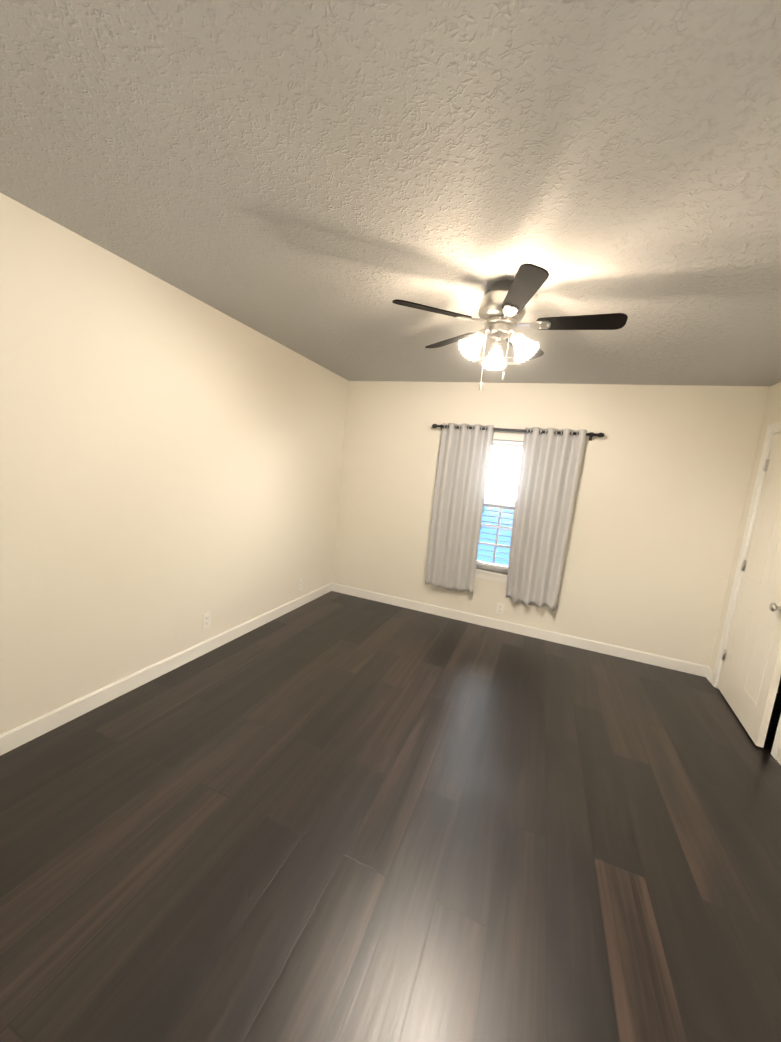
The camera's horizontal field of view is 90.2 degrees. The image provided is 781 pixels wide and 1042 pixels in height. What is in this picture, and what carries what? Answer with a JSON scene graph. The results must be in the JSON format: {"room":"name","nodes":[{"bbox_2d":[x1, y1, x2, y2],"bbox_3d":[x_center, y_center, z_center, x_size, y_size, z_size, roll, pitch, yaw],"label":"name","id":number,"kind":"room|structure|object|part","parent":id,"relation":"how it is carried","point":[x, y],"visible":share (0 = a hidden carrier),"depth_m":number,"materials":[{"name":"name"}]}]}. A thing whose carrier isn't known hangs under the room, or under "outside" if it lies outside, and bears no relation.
{"room":"empty bedroom","nodes":[
{"label":"empty bedroom","id":0,"kind":"room"},
{"bbox_2d":[0,193,347,734],"bbox_3d":[-1.494,-0.186,2.408,0.140,2.440,4.880,9,8,21],"label":"wall","id":1,"kind":"structure","parent":0,"point":[170,463],"depth_m":2.23,"materials":[{"name":"white paint"}]},
{"bbox_2d":[0,583,331,755],"bbox_3d":[-1.538,0.981,2.531,0.014,0.096,4.600,9,8,21],"label":"baseboard","id":2,"kind":"structure","parent":1,"relation":"attached to","point":[14,738],"depth_m":2.38,"materials":[{"name":"white wood"}]},
{"bbox_2d":[202,612,210,628],"bbox_3d":[-1.368,0.741,2.896,0.008,0.114,0.070,9,8,21],"label":"electrical outlet","id":3,"kind":"object","parent":1,"relation":"attached to","point":[206,619],"visible":1,"depth_m":2.89,"materials":[{"name":"white plastic"}]},
{"bbox_2d":[297,579,301,590],"bbox_3d":[-0.934,0.659,4.011,0.008,0.114,0.070,9,8,21],"label":"electrical outlet","id":4,"kind":"object","parent":1,"relation":"attached to","point":[299,585],"visible":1,"depth_m":4.00,"materials":[{"name":"white plastic"}]},
{"bbox_2d":[0,591,780,1041],"bbox_3d":[0.663,1.418,1.709,5.070,0.120,4.880,9,8,21],"label":"floor","id":5,"kind":"structure","parent":0,"point":[334,817],"depth_m":1.55,"materials":[{"name":"brown wood"}]},
{"bbox_2d":[0,0,780,385],"bbox_3d":[0.917,-1.108,1.380,5.070,0.120,4.880,9,8,21],"label":"ceiling","id":6,"kind":"structure","parent":0,"point":[324,182],"depth_m":1.23,"materials":[{"name":"grey paint"}]},
{"bbox_2d":[392,263,627,390],"bbox_3d":[0.578,-0.897,1.933,1.026,0.505,1.069,9,8,21],"label":"fan","id":7,"kind":"object","parent":6,"relation":"hanging from","point":[502,311],"visible":1,"depth_m":1.85,"materials":[{"name":"black wood"}]},
{"bbox_3d":[0.551,-1.025,1.930,0.228,0.258,0.228,9,8,21],"label":"motor","id":8,"kind":"part","parent":7,"relation":"part of","materials":[{"name":"silver metal"}]},
{"bbox_2d":[477,357,521,364],"bbox_3d":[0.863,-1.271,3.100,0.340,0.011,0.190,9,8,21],"label":"bulb","id":9,"kind":"object","parent":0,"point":[508,361],"visible":0.46,"depth_m":3.08,"materials":[{"name":"white glass"}]},
{"bbox_2d":[332,381,780,693],"bbox_3d":[1.716,-0.035,3.719,4.930,2.440,0.140,9,8,21],"label":"wall","id":10,"kind":"structure","parent":0,"point":[663,483],"depth_m":3.56,"materials":[{"name":"white paint"}]},
{"bbox_2d":[475,567,507,582],"bbox_3d":[1.030,0.554,3.979,0.720,0.085,0.085,9,8,21],"label":"window sill","id":11,"kind":"structure","parent":10,"relation":"attached to","point":[490,574],"depth_m":3.95,"materials":[{"name":"white"}]},
{"bbox_2d":[476,440,522,572],"bbox_3d":[1.131,-0.146,3.967,0.640,1.320,0.085,9,8,21],"label":"window unit","id":12,"kind":"structure","parent":10,"relation":"in","point":[505,444],"depth_m":3.96,"materials":[{"name":"white plastic"}]},
{"bbox_2d":[476,498,514,569],"bbox_3d":[1.078,0.131,3.938,0.628,0.680,0.050,9,8,21],"label":"window blinds","id":13,"kind":"object","parent":12,"relation":"attached to","point":[503,503],"visible":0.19,"depth_m":3.92,"materials":[{"name":"white plastic"}]},
{"bbox_2d":[496,603,504,614],"bbox_3d":[1.117,0.893,3.958,0.070,0.114,0.008,9,8,21],"label":"electrical outlet","id":14,"kind":"object","parent":10,"relation":"attached to","point":[500,608],"visible":1,"depth_m":3.96,"materials":[{"name":"white plastic"}]},
{"bbox_2d":[425,423,603,610],"bbox_3d":[1.080,-0.059,3.817,1.571,1.703,0.135,9,8,21],"label":"curtains","id":15,"kind":"object","parent":10,"relation":"attached to","point":[549,471],"visible":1,"depth_m":3.77,"materials":[{"name":"grey fabric"}]},
{"bbox_3d":[1.165,-0.859,3.727,1.571,0.075,0.106,9,8,21],"label":"rod","id":16,"kind":"part","parent":15,"relation":"part of","materials":[{"name":"black metal"}]},
{"bbox_2d":[332,583,713,682],"bbox_3d":[1.025,1.048,3.990,3.700,0.096,0.040,9,8,21],"label":"baseboard","id":17,"kind":"structure","parent":10,"relation":"attached to","point":[648,658],"depth_m":3.83,"materials":[{"name":"white wood"}]},
{"bbox_2d":[709,382,780,671],"bbox_3d":[2.091,0.350,1.052,0.140,2.440,4.600,9,8,21],"label":"wall","id":18,"kind":"structure","parent":0,"point":[772,414],"depth_m":3.12,"materials":[{"name":"white paint"}]},
{"bbox_2d":[711,422,780,759],"bbox_3d":[2.679,0.365,2.634,0.155,2.121,0.972,9,8,21],"label":"door frame","id":19,"kind":"structure","parent":18,"relation":"attached to","point":[773,429],"depth_m":3.04,"materials":[{"name":"white wood"}]},
{"bbox_2d":[718,433,780,747],"bbox_3d":[2.570,0.381,2.684,0.244,2.030,0.846,9,8,26],"label":"door","id":20,"kind":"structure","parent":18,"relation":"in","point":[749,679],"depth_m":2.71,"materials":[{"name":"white paint"}]},
{"bbox_3d":[2.572,0.356,2.681,0.163,1.610,0.834,9,8,21],"label":"door hardware","id":21,"kind":"part","parent":20,"relation":"part of","materials":[{"name":"silver metal"}]},
{"bbox_2d":[777,749,780,764],"bbox_3d":[1.705,1.545,0.724,0.014,0.090,3.450,9,8,21],"label":"baseboard","id":22,"kind":"structure","parent":18,"relation":"attached to","point":[779,758],"depth_m":2.32,"materials":[{"name":"white wood"}]},
{"label":"outside","id":23,"kind":"structure","parent":0,"visible":0},
{"bbox_2d":[477,447,521,565],"bbox_3d":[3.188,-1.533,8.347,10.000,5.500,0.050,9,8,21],"label":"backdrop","id":24,"kind":"structure","parent":23,"point":[510,493],"depth_m":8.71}
]}

